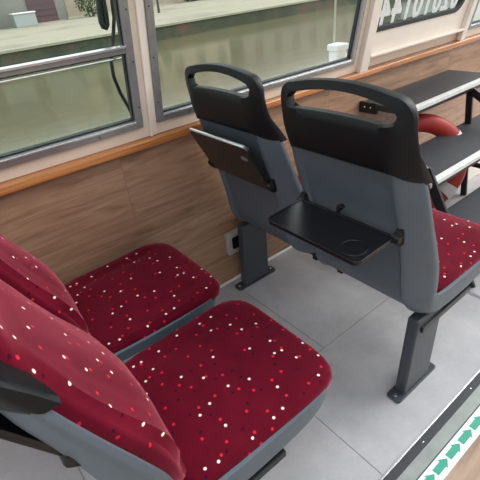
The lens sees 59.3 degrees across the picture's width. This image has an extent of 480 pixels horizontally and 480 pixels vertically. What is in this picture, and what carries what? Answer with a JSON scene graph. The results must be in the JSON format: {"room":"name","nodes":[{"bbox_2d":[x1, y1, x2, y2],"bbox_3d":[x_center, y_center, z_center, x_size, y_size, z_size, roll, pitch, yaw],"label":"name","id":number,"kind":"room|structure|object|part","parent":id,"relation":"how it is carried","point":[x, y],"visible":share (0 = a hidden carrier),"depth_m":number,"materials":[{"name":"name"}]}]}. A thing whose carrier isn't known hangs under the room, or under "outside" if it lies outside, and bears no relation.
{"room":"train carriage interior","nodes":[
{"label":"train carriage interior","id":0,"kind":"room"},
{"bbox_2d":[0,174,479,479],"bbox_3d":[0.792,0.224,2.285,7.100,0.050,1.232,-27,38,-29],"label":"floor","id":1,"kind":"structure","parent":0,"point":[357,432],"depth_m":1.77,"materials":[{"name":"tile"}]},
{"bbox_2d":[0,234,219,360],"bbox_3d":[-0.519,0.140,1.478,0.812,1.193,0.510,-27,38,-29],"label":"seat","id":2,"kind":"object","parent":1,"relation":"on","point":[135,300],"visible":0.65,"depth_m":1.49,"materials":[{"name":"red fabric"}]},
{"bbox_2d":[0,234,91,335],"bbox_3d":[-0.695,0.098,1.297,0.285,0.641,0.433,-27,38,-29],"label":"cushion","id":3,"kind":"object","parent":2,"relation":"on","point":[21,270],"depth_m":1.22,"materials":[{"name":"red fabric"}]},
{"bbox_2d":[64,243,219,353],"bbox_3d":[-0.403,0.194,1.611,0.543,0.064,0.488,-27,38,-29],"label":"seat cushion","id":4,"kind":"object","parent":2,"relation":"on","point":[133,301],"depth_m":1.54,"materials":[{"name":"red fabric"}]},
{"bbox_2d":[0,280,331,479],"bbox_3d":[-0.170,0.335,1.107,0.792,1.193,0.510,-27,38,-29],"label":"seat","id":5,"kind":"object","parent":1,"relation":"on","point":[221,396],"visible":1,"depth_m":1.01,"materials":[{"name":"red fabric"}]},
{"bbox_2d":[0,413,61,455],"bbox_3d":[-0.457,0.260,0.808,0.112,0.204,0.372,-27,38,-29],"label":"tray","id":6,"kind":"object","parent":5,"relation":"on","point":[10,430],"depth_m":0.67,"materials":[{"name":"black plastic"}]},
{"bbox_2d":[0,280,185,479],"bbox_3d":[-0.354,0.297,0.920,0.285,0.641,0.433,-27,38,-29],"label":"cushion","id":7,"kind":"object","parent":5,"relation":"on","point":[102,394],"depth_m":0.77,"materials":[{"name":"red fabric"}]},
{"bbox_2d":[124,300,331,479],"bbox_3d":[-0.062,0.393,1.235,0.543,0.064,0.488,-27,38,-29],"label":"seat cushion","id":8,"kind":"object","parent":5,"relation":"on","point":[230,384],"depth_m":1.17,"materials":[{"name":"red fabric"}]},
{"bbox_3d":[-0.146,0.560,1.233,0.328,0.056,0.469,-27,38,-29],"label":"seat frame","id":9,"kind":"part","parent":5,"relation":"part of","materials":[{"name":"black metal"}]},
{"bbox_2d":[185,63,317,290],"bbox_3d":[0.250,-0.253,1.966,0.812,1.193,0.510,-27,38,-29],"label":"seat","id":10,"kind":"object","parent":1,"relation":"on","point":[239,137],"visible":0.76,"depth_m":1.61,"materials":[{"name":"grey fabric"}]},
{"bbox_2d":[189,128,268,188],"bbox_3d":[-0.040,-0.326,1.665,0.124,0.204,0.372,-27,38,-29],"label":"tray","id":11,"kind":"object","parent":10,"relation":"on","point":[242,155],"depth_m":1.60,"materials":[{"name":"black plastic"}]},
{"bbox_3d":[0.071,0.053,2.273,0.178,0.374,0.044,-27,38,-29],"label":"leg","id":12,"kind":"part","parent":10,"relation":"part of","materials":[{"name":"grey metal"}]},
{"bbox_3d":[0.087,0.212,2.372,0.267,0.009,0.060,-27,38,-29],"label":"foot plate","id":13,"kind":"part","parent":10,"relation":"part of","materials":[{"name":"grey metal"}]},
{"bbox_3d":[0.270,-0.039,2.111,0.328,0.056,0.469,-27,38,-29],"label":"seat frame","id":14,"kind":"part","parent":10,"relation":"part of","materials":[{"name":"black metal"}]},
{"bbox_2d":[268,78,479,402],"bbox_3d":[0.560,-0.038,1.571,0.892,1.193,0.510,-27,38,-29],"label":"seat","id":15,"kind":"object","parent":1,"relation":"on","point":[364,207],"visible":1,"depth_m":1.28,"materials":[{"name":"grey plastic"}]},
{"bbox_2d":[268,199,393,265],"bbox_3d":[0.277,-0.049,1.308,0.204,0.049,0.372,-27,38,-29],"label":"tray","id":16,"kind":"object","parent":15,"relation":"on","point":[351,233],"depth_m":1.29,"materials":[{"name":"black plastic"}]},
{"bbox_3d":[0.622,0.167,1.722,0.328,0.056,0.469,-27,38,-29],"label":"seat frame","id":17,"kind":"part","parent":15,"relation":"part of","materials":[{"name":"black metal"}]},
{"bbox_3d":[0.693,0.566,1.704,0.267,0.009,0.060,-27,38,-29],"label":"foot plate","id":18,"kind":"part","parent":15,"relation":"part of","materials":[{"name":"grey metal"}]},
{"bbox_3d":[0.677,0.407,1.604,0.178,0.374,0.044,-27,38,-29],"label":"leg","id":19,"kind":"part","parent":15,"relation":"part of","materials":[{"name":"grey metal"}]},
{"bbox_2d":[432,209,479,292],"bbox_3d":[0.707,-0.001,1.724,0.543,0.064,0.488,-27,38,-29],"label":"seat cushion","id":20,"kind":"object","parent":15,"relation":"on","point":[458,239],"depth_m":1.60,"materials":[{"name":"red fabric"}]},
{"bbox_2d":[359,70,479,287],"bbox_3d":[1.329,-0.474,2.553,1.250,0.763,0.955,-27,38,-29],"label":"steps","id":21,"kind":"structure","parent":1,"relation":"on","point":[445,157],"depth_m":2.46,"materials":[{"name":"black metal"}]},
{"bbox_3d":[0.948,-0.168,2.167,0.018,0.730,0.650,-27,38,-29],"label":"frame","id":22,"kind":"part","parent":21,"relation":"part of","materials":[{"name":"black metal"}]},
{"bbox_3d":[1.670,-0.537,2.626,0.018,0.730,0.650,-27,38,-29],"label":"frame","id":23,"kind":"part","parent":21,"relation":"part of","materials":[{"name":"black metal"}]},
{"bbox_2d":[379,369,479,479],"bbox_3d":[1.199,0.442,1.819,7.100,0.008,0.082,-27,38,-29],"label":"edging","id":24,"kind":"object","parent":1,"relation":"on","point":[435,437],"visible":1,"depth_m":1.50,"materials":[{"name":"metal"}]},
{"bbox_2d":[392,114,466,208],"bbox_3d":[1.132,-0.480,2.706,0.635,0.622,0.228,-6,32,1],"label":"life ring","id":25,"kind":"object","parent":1,"relation":"on","point":[436,125],"visible":0.21,"depth_m":2.59,"materials":[{"name":"red plastic"}]},
{"bbox_2d":[460,161,479,185],"bbox_3d":[1.614,-0.593,3.188,0.410,0.215,0.315,-27,38,-29],"label":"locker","id":26,"kind":"object","parent":1,"relation":"on","point":[472,172],"visible":0.02,"depth_m":3.12,"materials":[{"name":"beige paint"}]},
{"bbox_2d":[0,33,479,284],"bbox_3d":[0.363,-0.391,2.465,7.100,0.975,0.060,-27,38,-29],"label":"wall","id":27,"kind":"structure","parent":0,"point":[78,223],"depth_m":1.85,"materials":[{"name":"brown wood"}]},
{"bbox_2d":[224,227,238,255],"bbox_3d":[-0.018,0.002,2.263,0.132,0.132,0.029,-27,38,-29],"label":"wall socket","id":28,"kind":"object","parent":27,"relation":"attached to","point":[231,237],"visible":0.49,"depth_m":2.23,"materials":[{"name":"grey plastic"}]},
{"bbox_2d":[0,34,479,196],"bbox_3d":[0.346,-0.768,2.189,7.100,0.034,0.045,-27,38,-29],"label":"trim","id":29,"kind":"structure","parent":27,"relation":"attached to","point":[27,181],"depth_m":1.71,"materials":[{"name":"brown wood"}]},
{"bbox_2d":[220,246,291,287],"bbox_3d":[0.425,-0.015,2.670,7.100,0.014,0.009,-27,38,-29],"label":"baseboard","id":30,"kind":"structure","parent":27,"relation":"attached to","point":[289,247],"depth_m":2.50,"materials":[{"name":"white paint"}]},
{"bbox_2d":[0,0,479,181],"bbox_3d":[0.335,-1.184,1.871,7.100,1.012,0.249,-27,38,-29],"label":"wall","id":31,"kind":"structure","parent":0,"point":[41,163],"depth_m":1.66,"materials":[{"name":"beige paint"}]},
{"bbox_2d":[0,0,143,169],"bbox_3d":[-0.964,-0.422,1.108,1.492,0.674,0.171,-27,38,-29],"label":"window","id":32,"kind":"structure","parent":31,"relation":"in","point":[125,49],"depth_m":1.46,"materials":[{"name":"grey metal"}]},
{"bbox_3d":[-0.960,-0.385,1.133,1.430,0.021,0.022,-27,38,-29],"label":"rail","id":33,"kind":"part","parent":32,"relation":"part of","materials":[{"name":"grey metal"}]},
{"bbox_2d":[96,0,129,112],"bbox_3d":[-0.461,-0.755,1.537,0.096,0.873,0.065,-27,38,-29],"label":"cable","id":34,"kind":"object","parent":31,"relation":"hanging from","point":[101,6],"visible":0.84,"depth_m":1.50,"materials":[{"name":"black rubber"}]},
{"bbox_2d":[134,0,156,136],"bbox_3d":[-0.343,-0.716,1.497,0.034,0.737,0.158,-27,38,-29],"label":"trim","id":35,"kind":"structure","parent":31,"relation":"attached to","point":[139,6],"depth_m":1.55,"materials":[{"name":"beige paint"}]},
{"bbox_2d":[144,0,366,122],"bbox_3d":[0.146,-0.990,1.814,1.247,0.674,0.171,-27,38,-29],"label":"window","id":36,"kind":"structure","parent":31,"relation":"in","point":[185,108],"depth_m":1.93,"materials":[{"name":"grey metal"}]},
{"bbox_2d":[356,0,382,72],"bbox_3d":[0.704,-1.242,2.154,0.073,0.742,0.175,-27,38,-29],"label":"trim","id":37,"kind":"structure","parent":31,"relation":"attached to","point":[375,7],"depth_m":2.26,"materials":[{"name":"beige paint"}]},
{"bbox_2d":[371,0,469,57],"bbox_3d":[1.108,-1.490,2.424,1.035,0.660,0.157,-27,38,-29],"label":"window","id":38,"kind":"structure","parent":31,"relation":"in","point":[393,33],"depth_m":2.53,"materials":[{"name":"beige paint"}]},
{"bbox_2d":[457,0,477,40],"bbox_3d":[1.540,-1.671,2.684,0.055,0.739,0.174,-27,38,-29],"label":"trim","id":39,"kind":"structure","parent":31,"relation":"attached to","point":[472,4],"depth_m":2.83,"materials":[{"name":"beige paint"}]},
{"bbox_2d":[468,0,479,29],"bbox_3d":[2.141,-2.011,3.080,1.455,0.672,0.171,-27,38,-29],"label":"window","id":40,"kind":"structure","parent":31,"relation":"in","point":[473,24],"depth_m":2.94,"materials":[{"name":"grey metal"}]},
{"bbox_2d":[444,434,479,479],"bbox_3d":[1.870,0.854,1.095,7.100,0.049,1.952,-27,38,-29],"label":"floor","id":41,"kind":"structure","parent":0,"point":[467,467],"depth_m":1.41,"materials":[{"name":"brown wood"}]},
{"bbox_2d":[418,406,479,479],"bbox_3d":[1.242,0.468,1.773,7.100,0.005,0.054,-27,38,-29],"label":"tape","id":42,"kind":"object","parent":41,"relation":"attached to","point":[451,454],"visible":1,"depth_m":1.45,"materials":[{"name":"white plastic"}]},
{"bbox_3d":[0.689,-0.270,3.065,14.100,1.775,0.273,-27,38,-29],"label":"deck","id":43,"kind":"object","parent":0,"visible":0},
{"bbox_2d":[316,42,348,65],"bbox_3d":[0.615,-1.105,2.581,0.340,0.185,0.180,-27,38,-29],"label":"bollard","id":44,"kind":"object","parent":43,"relation":"on","point":[337,50],"visible":0.35,"depth_m":2.51,"materials":[{"name":"white paint"}]},
{"bbox_2d":[333,0,336,42],"bbox_3d":[0.575,-1.248,2.570,0.022,0.420,0.012,-27,38,-29],"label":"flag pole","id":45,"kind":"object","parent":44,"relation":"on","point":[335,2],"visible":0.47,"depth_m":2.53,"materials":[{"name":"white metal"}]},
{"bbox_3d":[0.594,-1.079,2.576,0.082,0.150,0.080,-27,38,-29],"label":"post","id":46,"kind":"part","parent":44,"relation":"part of","materials":[{"name":"white paint"}]},
{"label":"outside","id":47,"kind":"structure","parent":0,"visible":0},
{"bbox_2d":[0,0,479,153],"bbox_3d":[34.449,-11.905,17.438,200.000,0.400,49.700,-27,38,-29],"label":"canal water","id":48,"kind":"structure","parent":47,"point":[43,108],"depth_m":12.63,"materials":[{"name":"green liquid"}]},
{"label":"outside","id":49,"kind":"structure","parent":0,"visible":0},
{"bbox_2d":[0,0,300,49],"bbox_3d":[-3.136,-34.321,58.564,200.000,0.400,70.200,-27,38,-29],"label":"ground","id":50,"kind":"structure","parent":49,"point":[81,25],"depth_m":24.76,"materials":[{"name":"beige concrete"}]},
{"bbox_2d":[9,11,37,27],"bbox_3d":[-14.888,-15.221,29.113,1.550,0.860,0.900,-27,38,-29],"label":"storage box","id":51,"kind":"object","parent":50,"relation":"on","point":[21,19],"visible":1,"depth_m":28.82,"materials":[{"name":"white paint"}]},
{"bbox_3d":[-14.925,-15.549,28.906,1.550,0.080,0.900,-27,38,-29],"label":"box lid","id":52,"kind":"part","parent":51,"relation":"part of","materials":[{"name":"white paint"}]},
{"bbox_2d":[0,0,67,28],"bbox_3d":[-25.875,-16.116,25.935,26.800,7.800,8.900,-27,38,-29],"label":"house","id":53,"kind":"structure","parent":50,"relation":"on","point":[46,11],"depth_m":30.14,"materials":[{"name":"tile"}]},
{"bbox_2d":[74,0,96,16],"bbox_3d":[-11.276,-17.930,31.798,2.401,2.349,1.874,-27,38,-29],"label":"bush","id":54,"kind":"object","parent":50,"relation":"on","point":[91,10],"visible":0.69,"depth_m":31.63,"materials":[{"name":"green plant"}]},
{"bbox_2d":[63,0,183,16],"bbox_3d":[-10.875,-27.135,39.561,17.000,9.100,8.800,-27,38,-29],"label":"house","id":55,"kind":"structure","parent":50,"relation":"on","point":[70,5],"depth_m":35.53,"materials":[{"name":"tile"}]},
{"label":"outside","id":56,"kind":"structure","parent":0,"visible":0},
{"bbox_2d":[0,0,356,66],"bbox_3d":[18.922,-21.202,34.397,200.000,0.890,0.500,-27,38,-29],"label":"wall","id":57,"kind":"structure","parent":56,"point":[172,31],"depth_m":20.34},
{"bbox_2d":[0,0,316,53],"bbox_3d":[18.911,-21.595,34.100,200.000,0.090,0.510,-27,38,-29],"label":"coping","id":58,"kind":"object","parent":57,"relation":"on","point":[301,1],"depth_m":19.49,"materials":[{"name":"stone"}]}
]}

